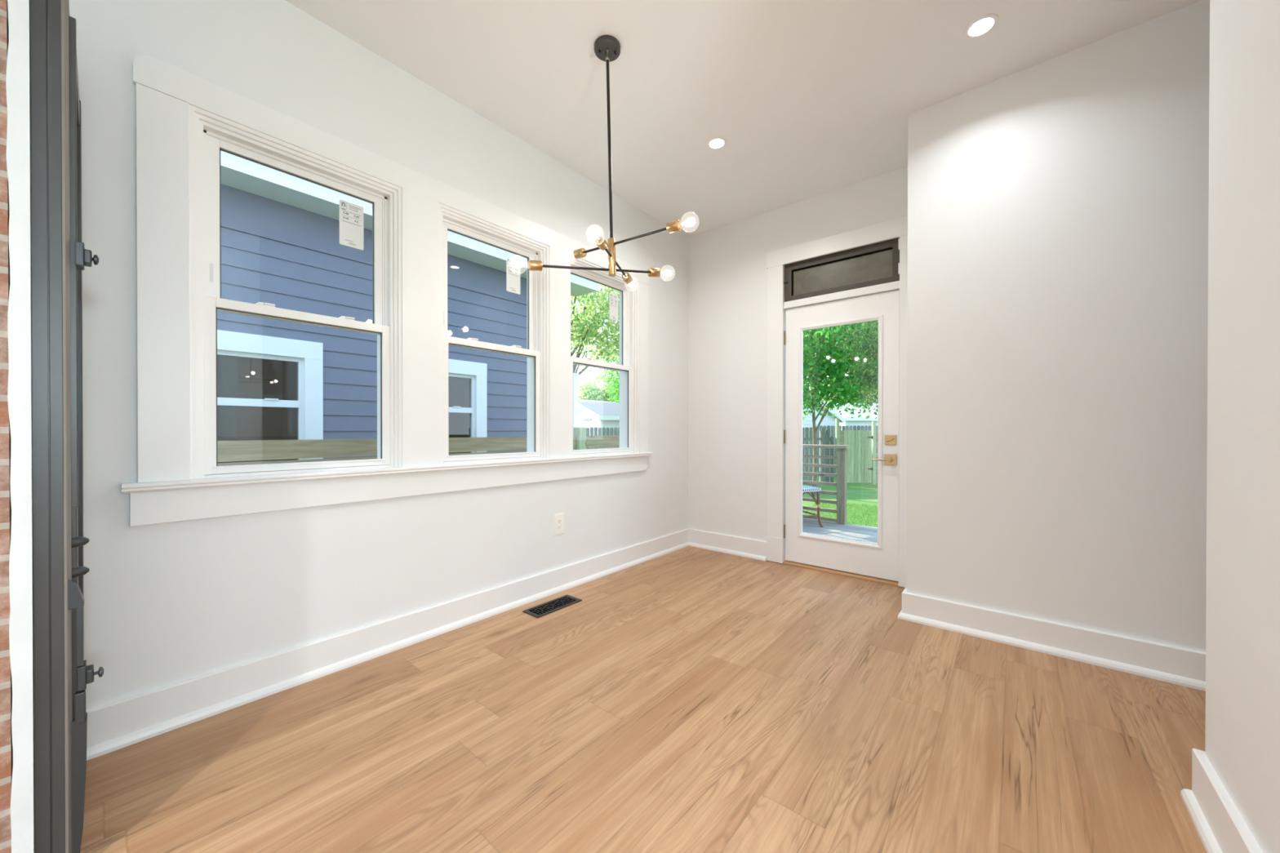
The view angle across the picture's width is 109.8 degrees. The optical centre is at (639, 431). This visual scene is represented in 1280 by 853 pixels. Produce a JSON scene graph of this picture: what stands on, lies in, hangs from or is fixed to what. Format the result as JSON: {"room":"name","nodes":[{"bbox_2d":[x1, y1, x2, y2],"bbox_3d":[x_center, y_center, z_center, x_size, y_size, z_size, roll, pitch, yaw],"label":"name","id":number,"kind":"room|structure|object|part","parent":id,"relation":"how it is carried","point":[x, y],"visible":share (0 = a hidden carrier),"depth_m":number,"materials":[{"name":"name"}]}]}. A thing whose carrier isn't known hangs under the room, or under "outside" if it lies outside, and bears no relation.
{"room":"empty dining room","nodes":[
{"label":"empty dining room","id":0,"kind":"room"},
{"bbox_2d":[0,0,13,852],"bbox_3d":[-1.815,-0.367,1.031,0.615,2.886,0.475,0,0,40],"label":"wall pier","id":1,"kind":"object","parent":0,"point":[6,681],"depth_m":1.01,"materials":[{"name":"red brick"}]},
{"bbox_2d":[5,0,35,852],"bbox_3d":[-1.653,-0.368,1.224,0.618,2.886,0.032,0,0,40],"label":"wall","id":2,"kind":"structure","parent":0,"point":[20,393],"depth_m":1.03,"materials":[{"name":"white paint"}]},
{"bbox_2d":[30,0,103,852],"bbox_3d":[-1.594,-0.076,1.266,0.556,2.298,0.106,0,0,40],"label":"metal door","id":3,"kind":"structure","parent":2,"relation":"in","point":[61,673],"depth_m":1.08,"materials":[{"name":"grey metal"}]},
{"bbox_3d":[-1.615,-0.076,1.246,0.550,2.298,0.048,0,0,40],"label":"panel","id":4,"kind":"part","parent":3,"relation":"part of","materials":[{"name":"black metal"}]},
{"bbox_3d":[-1.598,0.024,1.275,0.540,2.098,0.018,0,0,40],"label":"frame","id":5,"kind":"part","parent":3,"relation":"part of","materials":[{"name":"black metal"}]},
{"bbox_3d":[-1.373,-0.434,1.134,0.025,0.025,0.014,0,0,40],"label":"knob","id":6,"kind":"part","parent":3,"relation":"part of","materials":[{"name":"metal"}]},
{"bbox_3d":[-1.371,0.609,1.140,0.025,0.025,0.018,0,0,40],"label":"knob","id":7,"kind":"part","parent":3,"relation":"part of","materials":[{"name":"metal"}]},
{"bbox_2d":[69,0,688,710],"bbox_3d":[-2.489,-0.367,0.827,0.160,2.886,9.300,0,0,40],"label":"wall","id":8,"kind":"structure","parent":0,"point":[168,603],"depth_m":1.93,"materials":[{"name":"white paint"}]},
{"bbox_2d":[188,104,401,479],"bbox_3d":[-1.491,-0.518,2.008,0.163,1.389,0.751,0,0,40],"label":"window","id":9,"kind":"structure","parent":8,"relation":"in","point":[210,133],"depth_m":1.89,"materials":[{"name":"white plastic"}]},
{"bbox_3d":[-1.501,-0.824,2.015,0.032,0.678,0.647,0,0,40],"label":"sash","id":10,"kind":"part","parent":9,"relation":"part of","materials":[{"name":"white plastic"}]},
{"bbox_3d":[-1.467,-0.180,1.989,0.030,0.687,0.669,0,0,40],"label":"sash","id":11,"kind":"part","parent":9,"relation":"part of","materials":[{"name":"white plastic"}]},
{"bbox_3d":[-1.455,0.137,1.981,0.012,0.007,0.623,0,0,40],"label":"lift rail","id":12,"kind":"part","parent":9,"relation":"part of","materials":[{"name":"white plastic"}]},
{"bbox_2d":[339,199,363,249],"bbox_3d":[-1.381,-0.990,2.157,0.001,0.210,0.103,0,0,40],"label":"window sticker","id":13,"kind":"object","parent":9,"relation":"attached to","point":[351,215],"visible":1,"depth_m":2.16,"materials":[{"name":"white paper"}]},
{"bbox_2d":[341,204,360,245],"bbox_3d":[-1.381,-0.989,2.157,0.001,0.184,0.088,0,0,40],"label":"print","id":14,"kind":"object","parent":13,"relation":"attached to","point":[350,214],"depth_m":2.15},
{"bbox_2d":[120,54,653,526],"bbox_3d":[-0.840,-0.502,2.643,0.052,1.649,2.895,0,0,40],"label":"trim","id":15,"kind":"structure","parent":8,"relation":"attached to","point":[164,491],"depth_m":1.91,"materials":[{"name":"white paint"}]},
{"bbox_3d":[-1.713,-1.266,1.609,0.026,0.111,0.132,0,0,40],"label":"head casing","id":16,"kind":"part","parent":15,"relation":"part of","materials":[{"name":"white paint"}]},
{"bbox_3d":[-1.712,-0.516,1.619,0.021,1.389,0.131,0,0,40],"label":"casing","id":17,"kind":"part","parent":15,"relation":"part of","materials":[{"name":"white paint"}]},
{"bbox_3d":[-0.804,-1.271,2.706,0.022,0.111,2.717,0,0,40],"label":"head casing","id":18,"kind":"part","parent":15,"relation":"part of","materials":[{"name":"white paint"}]},
{"bbox_3d":[-1.131,-0.519,2.317,0.020,1.389,0.184,0,0,40],"label":"mullion casing","id":19,"kind":"part","parent":15,"relation":"part of","materials":[{"name":"white paint"}]},
{"bbox_3d":[-0.546,-0.522,3.019,0.020,1.389,0.166,0,0,40],"label":"mullion casing","id":20,"kind":"part","parent":15,"relation":"part of","materials":[{"name":"white paint"}]},
{"bbox_3d":[0.024,-0.525,3.705,0.021,1.389,0.116,0,0,40],"label":"casing","id":21,"kind":"part","parent":15,"relation":"part of","materials":[{"name":"white paint"}]},
{"bbox_2d":[85,528,688,760],"bbox_3d":[-0.701,0.992,2.828,0.038,0.152,3.645,0,0,40],"label":"baseboard","id":22,"kind":"structure","parent":8,"relation":"attached to","point":[116,725],"depth_m":1.98,"materials":[{"name":"white paint"}]},
{"bbox_2d":[438,203,549,464],"bbox_3d":[-0.896,-0.521,2.722,0.163,1.389,0.739,0,0,40],"label":"window","id":23,"kind":"structure","parent":8,"relation":"in","point":[451,220],"depth_m":2.79,"materials":[{"name":"white plastic"}]},
{"bbox_3d":[-0.907,-0.827,2.729,0.032,0.678,0.635,0,0,40],"label":"sash","id":24,"kind":"part","parent":23,"relation":"part of","materials":[{"name":"white plastic"}]},
{"bbox_3d":[-0.872,-0.183,2.704,0.030,0.687,0.657,0,0,40],"label":"sash","id":25,"kind":"part","parent":23,"relation":"part of","materials":[{"name":"white plastic"}]},
{"bbox_3d":[-0.861,0.134,2.695,0.012,0.007,0.611,0,0,40],"label":"lift rail","id":26,"kind":"part","parent":23,"relation":"part of","materials":[{"name":"white plastic"}]},
{"bbox_2d":[506,257,519,294],"bbox_3d":[-0.802,-0.987,2.853,0.001,0.210,0.103,0,0,40],"label":"window sticker","id":27,"kind":"object","parent":23,"relation":"attached to","point":[513,278],"visible":0.96,"depth_m":2.85,"materials":[{"name":"white paper"}]},
{"bbox_2d":[554,512,564,535],"bbox_3d":[-0.544,0.622,3.038,0.008,0.140,0.084,0,0,40],"label":"wall outlet","id":28,"kind":"object","parent":8,"relation":"attached to","point":[558,518],"visible":1,"depth_m":3.03,"materials":[{"name":"white plastic"}]},
{"bbox_2d":[568,255,638,457],"bbox_3d":[-0.314,-0.524,3.422,0.163,1.389,0.751,0,0,40],"label":"window","id":29,"kind":"structure","parent":8,"relation":"in","point":[628,366],"depth_m":3.64,"materials":[{"name":"white plastic"}]},
{"bbox_3d":[-0.324,-0.829,3.429,0.032,0.678,0.647,0,0,40],"label":"sash","id":30,"kind":"part","parent":29,"relation":"part of","materials":[{"name":"white plastic"}]},
{"bbox_3d":[-0.290,-0.186,3.404,0.030,0.687,0.669,0,0,40],"label":"sash","id":31,"kind":"part","parent":29,"relation":"part of","materials":[{"name":"white plastic"}]},
{"bbox_3d":[-0.278,0.131,3.396,0.012,0.007,0.623,0,0,40],"label":"lift rail","id":32,"kind":"part","parent":29,"relation":"part of","materials":[{"name":"white plastic"}]},
{"bbox_2d":[609,292,618,321],"bbox_3d":[-0.206,-0.990,3.569,0.001,0.210,0.103,0,0,40],"label":"window sticker","id":33,"kind":"object","parent":29,"relation":"attached to","point":[614,299],"visible":1,"depth_m":3.57,"materials":[{"name":"white paper"}]},
{"bbox_2d":[80,546,1206,852],"bbox_3d":[-0.491,1.145,-0.829,5.360,0.120,9.300,0,0,40],"label":"floor","id":34,"kind":"structure","parent":0,"point":[692,700],"depth_m":1.56,"materials":[{"name":"brown wood"}]},
{"bbox_2d":[522,594,582,617],"bbox_3d":[-0.532,1.065,2.762,0.143,0.006,0.348,0,0,40],"label":"floor vent","id":35,"kind":"object","parent":34,"relation":"in","point":[548,607],"visible":1,"depth_m":2.75,"materials":[{"name":"black metal"}]},
{"bbox_2d":[528,596,576,614],"bbox_3d":[-0.532,1.066,2.762,0.103,0.004,0.300,0,0,40],"label":"grille","id":36,"kind":"object","parent":35,"relation":"attached to","point":[558,603],"depth_m":2.76,"materials":[{"name":"black metal"}]},
{"bbox_2d":[284,0,1200,237],"bbox_3d":[-0.432,-1.876,-0.891,5.510,0.150,9.300,0,0,40],"label":"ceiling","id":37,"kind":"structure","parent":0,"point":[808,99],"depth_m":2.25,"materials":[{"name":"paint"}]},
{"bbox_2d":[508,35,699,287],"bbox_3d":[-0.143,-1.244,2.161,0.809,1.140,0.613,0,0,3],"label":"chandelier","id":38,"kind":"object","parent":37,"relation":"hanging from","point":[606,47],"visible":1,"depth_m":2.11,"materials":[{"name":"black metal"}]},
{"bbox_2d":[528,259,542,271],"bbox_3d":[-0.454,-0.721,1.952,0.057,0.048,0.043,0,0,-28],"label":"socket","id":39,"kind":"object","parent":38,"relation":"attached to","point":[533,265],"depth_m":1.94,"materials":[{"name":"gold metal"}]},
{"bbox_2d":[573,248,586,258],"bbox_3d":[-0.299,-0.887,2.240,0.054,0.044,0.043,0,0,36],"label":"socket","id":40,"kind":"object","parent":38,"relation":"attached to","point":[579,253],"depth_m":2.23,"materials":[{"name":"gold metal"}]},
{"bbox_3d":[-0.192,-0.755,2.090,0.547,0.073,0.011,0,0,-28],"label":"arm","id":41,"kind":"part","parent":38,"relation":"part of","materials":[{"name":"black metal"}]},
{"bbox_2d":[595,235,608,249],"bbox_3d":[-0.170,-0.834,1.987,0.043,0.047,0.056,0,0,16],"label":"socket","id":42,"kind":"object","parent":38,"relation":"attached to","point":[602,244],"depth_m":1.98,"materials":[{"name":"gold metal"}]},
{"bbox_3d":[-0.143,-1.327,2.120,0.034,0.854,0.014,0,0,0],"label":"stem","id":43,"kind":"part","parent":38,"relation":"part of","materials":[{"name":"black metal"}]},
{"bbox_3d":[-0.119,-0.819,2.169,0.011,0.040,0.334,0,0,16],"label":"arm","id":44,"kind":"part","parent":38,"relation":"part of","materials":[{"name":"black metal"}]},
{"bbox_3d":[-0.077,-0.882,2.081,0.501,0.020,0.011,0,0,36],"label":"arm","id":45,"kind":"part","parent":38,"relation":"part of","materials":[{"name":"black metal"}]},
{"bbox_2d":[622,271,632,284],"bbox_3d":[-0.067,-0.803,2.351,0.043,0.047,0.056,0,0,16],"label":"socket","id":46,"kind":"object","parent":38,"relation":"attached to","point":[628,279],"depth_m":2.33,"materials":[{"name":"gold metal"}]},
{"bbox_2d":[647,267,661,277],"bbox_3d":[0.070,-0.789,2.228,0.057,0.048,0.043,0,0,-28],"label":"socket","id":47,"kind":"object","parent":38,"relation":"attached to","point":[651,272],"depth_m":2.21,"materials":[{"name":"gold metal"}]},
{"bbox_2d":[666,219,681,233],"bbox_3d":[0.145,-0.876,1.921,0.054,0.044,0.043,0,0,36],"label":"socket","id":48,"kind":"object","parent":38,"relation":"attached to","point":[673,226],"depth_m":1.91,"materials":[{"name":"gold metal"}]},
{"bbox_2d":[706,136,726,149],"bbox_3d":[0.483,-1.814,2.832,0.124,0.006,0.124,0,0,40],"label":"recessed light","id":49,"kind":"object","parent":37,"relation":"in","point":[717,142],"visible":1,"depth_m":2.83,"materials":[{"name":"white paint"}]},
{"bbox_2d":[964,13,999,38],"bbox_3d":[1.524,-1.810,2.012,0.124,0.006,0.124,0,0,40],"label":"recessed light","id":50,"kind":"object","parent":37,"relation":"in","point":[981,25],"visible":1,"depth_m":2.01,"materials":[{"name":"white paint"}]},
{"bbox_2d":[688,166,907,541],"bbox_3d":[1.263,-0.378,3.657,1.988,2.886,0.150,0,0,40],"label":"wall","id":51,"kind":"structure","parent":0,"point":[727,270],"depth_m":3.90,"materials":[{"name":"white paint"}]},
{"bbox_2d":[688,528,766,561],"bbox_3d":[0.750,0.986,3.967,0.770,0.156,0.038,0,0,40],"label":"baseboard","id":52,"kind":"structure","parent":51,"relation":"attached to","point":[753,548],"depth_m":3.94,"materials":[{"name":"white paint"}]},
{"bbox_3d":[0.743,1.047,3.960,0.770,0.033,0.018,0,0,40],"label":"shoe moulding","id":53,"kind":"part","parent":52,"relation":"part of","materials":[{"name":"white paint"}]},
{"bbox_2d":[766,215,907,587],"bbox_3d":[1.517,-0.204,3.428,1.102,2.541,0.169,0,0,40],"label":"trim","id":54,"kind":"structure","parent":51,"relation":"attached to","point":[776,260],"depth_m":3.51,"materials":[{"name":"white paint"}]},
{"bbox_3d":[1.106,-0.143,3.678,0.130,2.409,0.020,0,0,40],"label":"casing","id":55,"kind":"part","parent":54,"relation":"part of","materials":[{"name":"white paint"}]},
{"bbox_3d":[1.472,-1.410,3.367,1.102,0.128,0.022,0,0,40],"label":"head casing","id":56,"kind":"part","parent":54,"relation":"part of","materials":[{"name":"white paint"}]},
{"bbox_3d":[1.843,-0.140,3.065,0.133,2.409,0.020,0,0,40],"label":"casing","id":57,"kind":"part","parent":54,"relation":"part of","materials":[{"name":"white paint"}]},
{"bbox_2d":[783,289,899,581],"bbox_3d":[1.488,0.027,3.401,0.821,2.036,0.102,0,0,40],"label":"door","id":58,"kind":"structure","parent":51,"relation":"in","point":[880,559],"depth_m":3.33,"materials":[{"name":"white paint"}]},
{"bbox_3d":[1.713,0.196,3.182,0.121,0.032,0.053,0,0,40],"label":"lever handle","id":59,"kind":"part","parent":58,"relation":"part of","materials":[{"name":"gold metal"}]},
{"bbox_3d":[1.766,0.196,3.175,0.078,0.078,0.007,0,0,40],"label":"lever plate","id":60,"kind":"part","parent":58,"relation":"part of","materials":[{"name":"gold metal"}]},
{"bbox_3d":[1.766,0.058,3.175,0.071,0.069,0.006,0,0,40],"label":"deadbolt plate","id":61,"kind":"part","parent":58,"relation":"part of","materials":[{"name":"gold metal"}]},
{"bbox_2d":[783,237,899,302],"bbox_3d":[1.497,-1.205,3.405,0.832,0.304,0.056,0,0,40],"label":"window","id":62,"kind":"structure","parent":51,"relation":"in","point":[878,263],"depth_m":3.38,"materials":[{"name":"brown paint"}]},
{"bbox_3d":[1.512,-1.197,3.412,0.722,0.208,0.004,0,0,40],"label":"pane","id":63,"kind":"part","parent":62,"relation":"part of","materials":[{"name":"clear glass"}]},
{"bbox_2d":[906,0,1209,652],"bbox_3d":[3.038,-0.368,1.803,3.312,2.886,0.729,0,0,40],"label":"wall","id":64,"kind":"structure","parent":0,"point":[1058,206],"depth_m":2.15,"materials":[{"name":"white paint"}]},
{"bbox_2d":[897,586,1205,691],"bbox_3d":[2.955,1.000,1.740,3.350,0.150,0.593,0,0,40],"label":"baseboard","id":65,"kind":"structure","parent":64,"relation":"attached to","point":[1177,665],"depth_m":2.15,"materials":[{"name":"white paint"}]},
{"bbox_2d":[1204,0,1279,852],"bbox_3d":[1.313,-0.365,0.828,0.117,2.886,1.065,0,0,40],"label":"wall","id":66,"kind":"structure","parent":0,"point":[1242,738],"depth_m":1.06,"materials":[{"name":"white paint"}]},
{"bbox_2d":[1180,748,1262,852],"bbox_3d":[1.310,0.998,0.861,0.155,0.160,1.103,0,0,40],"label":"baseboard","id":67,"kind":"structure","parent":66,"relation":"attached to","point":[1219,824],"depth_m":1.17,"materials":[{"name":"white paint"}]},
{"bbox_3d":[1.309,1.062,0.861,0.155,0.033,1.103,0,0,40],"label":"shoe moulding","id":68,"kind":"part","parent":67,"relation":"part of","materials":[{"name":"white paint"}]},
{"label":"outside","id":69,"kind":"structure","parent":0,"visible":0},
{"bbox_2d":[802,466,877,527],"bbox_3d":[17.397,1.935,32.424,130.000,0.300,115.000,0,0,40],"label":"lawn","id":70,"kind":"structure","parent":69,"point":[866,493],"depth_m":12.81,"materials":[{"name":"green plant"}]},
{"bbox_2d":[217,150,599,462],"bbox_3d":[-5.082,-1.154,6.235,6.130,6.192,7.000,0,0,40],"label":"house","id":71,"kind":"structure","parent":70,"relation":"on","point":[277,380],"depth_m":4.67,"materials":[{"name":"blue wood"}]},
{"bbox_3d":[-3.588,-0.005,4.114,0.068,1.432,0.845,0,0,40],"label":"window sash","id":72,"kind":"part","parent":71,"relation":"part of","materials":[{"name":"white wood"}]},
{"bbox_3d":[-3.552,-0.064,4.085,0.080,1.650,1.185,0,0,40],"label":"window casing","id":73,"kind":"part","parent":71,"relation":"part of","materials":[{"name":"white wood"}]},
{"bbox_3d":[-2.420,-0.011,5.517,0.068,1.432,0.845,0,0,40],"label":"window sash","id":74,"kind":"part","parent":71,"relation":"part of","materials":[{"name":"white wood"}]},
{"bbox_3d":[-2.385,-0.070,5.487,0.080,1.650,1.185,0,0,40],"label":"window casing","id":75,"kind":"part","parent":71,"relation":"part of","materials":[{"name":"white wood"}]},
{"bbox_2d":[217,427,619,466],"bbox_3d":[-1.590,0.923,4.638,0.155,1.952,8.490,0,0,40],"label":"fence","id":76,"kind":"object","parent":70,"relation":"on","point":[252,450],"visible":0.16,"depth_m":3.60,"materials":[{"name":"brown wood"}]},
{"bbox_3d":[-0.751,0.920,5.611,0.110,1.952,0.120,0,0,40],"label":"post","id":77,"kind":"part","parent":76,"relation":"part of","materials":[{"name":"green wood"}]},
{"bbox_3d":[0.201,0.953,6.755,0.022,1.815,2.855,0,0,40],"label":"board panel","id":78,"kind":"part","parent":76,"relation":"part of","materials":[{"name":"brown wood"}]},
{"bbox_2d":[573,373,578,427],"bbox_3d":[-1.044,0.483,7.133,0.110,2.810,0.120,0,0,40],"label":"post","id":79,"kind":"object","parent":70,"relation":"on","point":[575,375],"visible":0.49,"depth_m":7.09,"materials":[{"name":"white wood"}]},
{"bbox_2d":[570,284,619,377],"bbox_3d":[-0.928,-2.114,13.155,4.786,7.961,4.757,0,0,-1],"label":"tree","id":80,"kind":"object","parent":70,"relation":"on","point":[581,334],"visible":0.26,"depth_m":12.42,"materials":[{"name":"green plant"}]},
{"bbox_2d":[577,401,619,447],"bbox_3d":[-0.903,0.231,21.042,4.340,3.190,6.460,0,0,-24],"label":"garage","id":81,"kind":"structure","parent":70,"relation":"on","point":[590,414],"depth_m":18.61,"materials":[{"name":"white paint"}]},
{"bbox_2d":[577,399,614,402],"bbox_3d":[-2.928,-0.342,35.686,7.460,4.200,9.340,0,0,38],"label":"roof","id":82,"kind":"structure","parent":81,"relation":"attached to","point":[579,400],"depth_m":34.19,"materials":[{"name":"white paint"}]},
{"bbox_2d":[577,369,619,401],"bbox_3d":[-3.764,-2.309,46.073,9.998,8.067,6.745,0,0,-14],"label":"tree","id":83,"kind":"object","parent":70,"relation":"on","point":[586,393],"visible":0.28,"depth_m":45.13,"materials":[{"name":"green plant"}]},
{"bbox_2d":[596,331,619,402],"bbox_3d":[-0.509,-2.565,27.953,4.488,8.722,4.471,0,0,40],"label":"tree","id":84,"kind":"object","parent":70,"relation":"on","point":[615,388],"visible":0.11,"depth_m":27.40,"materials":[{"name":"green plant"}]},
{"bbox_2d":[586,426,833,482],"bbox_3d":[-1.174,0.836,16.519,16.200,2.020,0.150,0,0,3],"label":"picket fence","id":85,"kind":"object","parent":70,"relation":"on","point":[807,437],"visible":0.07,"depth_m":16.09,"materials":[{"name":"grey wood"}]},
{"bbox_3d":[6.518,0.902,16.177,0.100,1.900,0.090,0,0,3],"label":"post","id":86,"kind":"part","parent":85,"relation":"part of","materials":[{"name":"grey wood"}]},
{"bbox_2d":[803,393,844,471],"bbox_3d":[6.112,-0.481,23.341,5.960,4.600,6.340,0,0,-3],"label":"house","id":87,"kind":"structure","parent":70,"relation":"on","point":[829,420],"depth_m":20.44,"materials":[{"name":"white paint"}]},
{"bbox_2d":[803,320,878,495],"bbox_3d":[5.486,-2.033,13.445,5.486,7.800,5.817,0,0,-39],"label":"leafy tree","id":88,"kind":"object","parent":70,"relation":"on","point":[820,343],"visible":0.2,"depth_m":12.58,"materials":[{"name":"green plant"}]},
{"bbox_2d":[808,337,877,402],"bbox_3d":[20.529,-5.366,39.902,11.697,14.259,11.299,0,0,2],"label":"maple tree","id":89,"kind":"object","parent":70,"relation":"on","point":[859,338],"visible":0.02,"depth_m":40.18,"materials":[{"name":"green plant"}]},
{"bbox_2d":[815,425,877,473],"bbox_3d":[9.175,0.773,18.436,3.882,2.060,0.022,0,0,3],"label":"fence","id":90,"kind":"object","parent":70,"relation":"on","point":[851,427],"visible":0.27,"depth_m":18.48,"materials":[{"name":"wood"}]},
{"bbox_2d":[823,402,878,466],"bbox_3d":[14.319,0.033,26.954,8.340,3.550,6.460,0,0,-7],"label":"shed","id":91,"kind":"object","parent":70,"relation":"on","point":[861,420],"visible":0.08,"depth_m":23.68,"materials":[{"name":"white paint"}]},
{"bbox_2d":[835,418,875,484],"bbox_3d":[7.622,0.689,15.917,1.360,2.330,0.100,0,0,3],"label":"wooden gate","id":92,"kind":"object","parent":70,"relation":"on","point":[859,453],"visible":0.87,"depth_m":15.89,"materials":[{"name":"green wood"}]},
{"bbox_3d":[6.993,0.688,15.948,0.100,2.330,0.100,0,0,3],"label":"gate post","id":93,"kind":"part","parent":92,"relation":"part of","materials":[{"name":"green wood"}]},
{"bbox_3d":[8.251,0.744,15.887,0.100,2.220,0.100,0,0,3],"label":"gate post","id":94,"kind":"part","parent":92,"relation":"part of","materials":[{"name":"green wood"}]},
{"bbox_2d":[835,320,878,419],"bbox_3d":[6.124,-0.866,9.658,3.393,5.511,3.286,0,0,36],"label":"cedar tree","id":95,"kind":"object","parent":70,"relation":"on","point":[864,374],"visible":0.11,"depth_m":9.60,"materials":[{"name":"green plant"}]},
{"bbox_2d":[875,435,877,482],"bbox_3d":[10.805,0.956,15.799,5.000,1.800,0.113,0,0,3],"label":"fence","id":96,"kind":"object","parent":70,"relation":"on","point":[876,436],"visible":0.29,"depth_m":15.86,"materials":[{"name":"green wood"}]},
{"bbox_3d":[2.432,1.513,4.084,5.950,0.782,1.970,0,0,40],"label":"frame","id":97,"kind":"object","parent":70,"relation":"on","visible":0},
{"bbox_2d":[802,518,877,542],"bbox_3d":[2.432,1.108,4.082,5.950,0.028,1.969,0,0,40],"label":"deck","id":98,"kind":"object","parent":97,"relation":"on","point":[863,533],"depth_m":4.99,"materials":[{"name":"grey wood"}]},
{"bbox_2d":[802,484,823,527],"bbox_3d":[1.828,0.646,5.299,0.429,0.901,0.473,0,0,-18],"label":"bistro chair","id":99,"kind":"object","parent":98,"relation":"on","point":[806,489],"visible":0.27,"depth_m":5.15,"materials":[{"name":"brown wicker"}]},
{"bbox_3d":[1.835,0.661,5.278,0.410,0.034,0.410,0,0,-18],"label":"seat","id":100,"kind":"part","parent":99,"relation":"part of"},
{"bbox_3d":[2.067,0.885,5.162,0.074,0.423,0.031,0,0,27],"label":"leg","id":101,"kind":"part","parent":99,"relation":"part of","materials":[{"name":"brown wood"}]},
{"bbox_2d":[802,444,849,524],"bbox_3d":[1.607,0.620,5.987,2.182,0.930,0.135,0,0,40],"label":"deck railing","id":102,"kind":"object","parent":98,"relation":"on","point":[841,475],"visible":0.47,"depth_m":5.36,"materials":[{"name":"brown wood"}]},
{"bbox_3d":[1.605,1.052,5.993,1.955,0.036,0.038,0,0,40],"label":"rail","id":103,"kind":"part","parent":102,"relation":"part of","materials":[{"name":"grey wood"}]},
{"bbox_3d":[1.606,0.945,5.992,1.955,0.036,0.038,0,0,40],"label":"rail","id":104,"kind":"part","parent":102,"relation":"part of","materials":[{"name":"grey wood"}]},
{"bbox_3d":[1.606,0.838,5.992,1.955,0.036,0.038,0,0,40],"label":"rail","id":105,"kind":"part","parent":102,"relation":"part of","materials":[{"name":"grey wood"}]},
{"bbox_3d":[1.606,0.624,5.991,1.955,0.036,0.038,0,0,40],"label":"rail","id":106,"kind":"part","parent":102,"relation":"part of","materials":[{"name":"grey wood"}]},
{"bbox_3d":[1.606,0.517,5.990,1.955,0.036,0.038,0,0,40],"label":"rail","id":107,"kind":"part","parent":102,"relation":"part of","materials":[{"name":"grey wood"}]},
{"bbox_3d":[1.606,0.410,5.990,1.955,0.036,0.038,0,0,40],"label":"rail","id":108,"kind":"part","parent":102,"relation":"part of","materials":[{"name":"grey wood"}]},
{"bbox_3d":[1.606,0.303,5.989,1.955,0.036,0.038,0,0,40],"label":"rail","id":109,"kind":"part","parent":102,"relation":"part of","materials":[{"name":"grey wood"}]},
{"bbox_3d":[1.606,0.731,5.991,1.955,0.036,0.038,0,0,40],"label":"rail","id":110,"kind":"part","parent":102,"relation":"part of","materials":[{"name":"grey wood"}]},
{"bbox_3d":[1.607,0.174,5.985,2.182,0.038,0.135,0,0,40],"label":"cap rail","id":111,"kind":"part","parent":102,"relation":"part of","materials":[{"name":"grey wood"}]},
{"bbox_3d":[2.392,0.643,5.337,0.091,0.892,0.091,0,0,40],"label":"post","id":112,"kind":"part","parent":102,"relation":"part of","materials":[{"name":"grey wood"}]}
]}

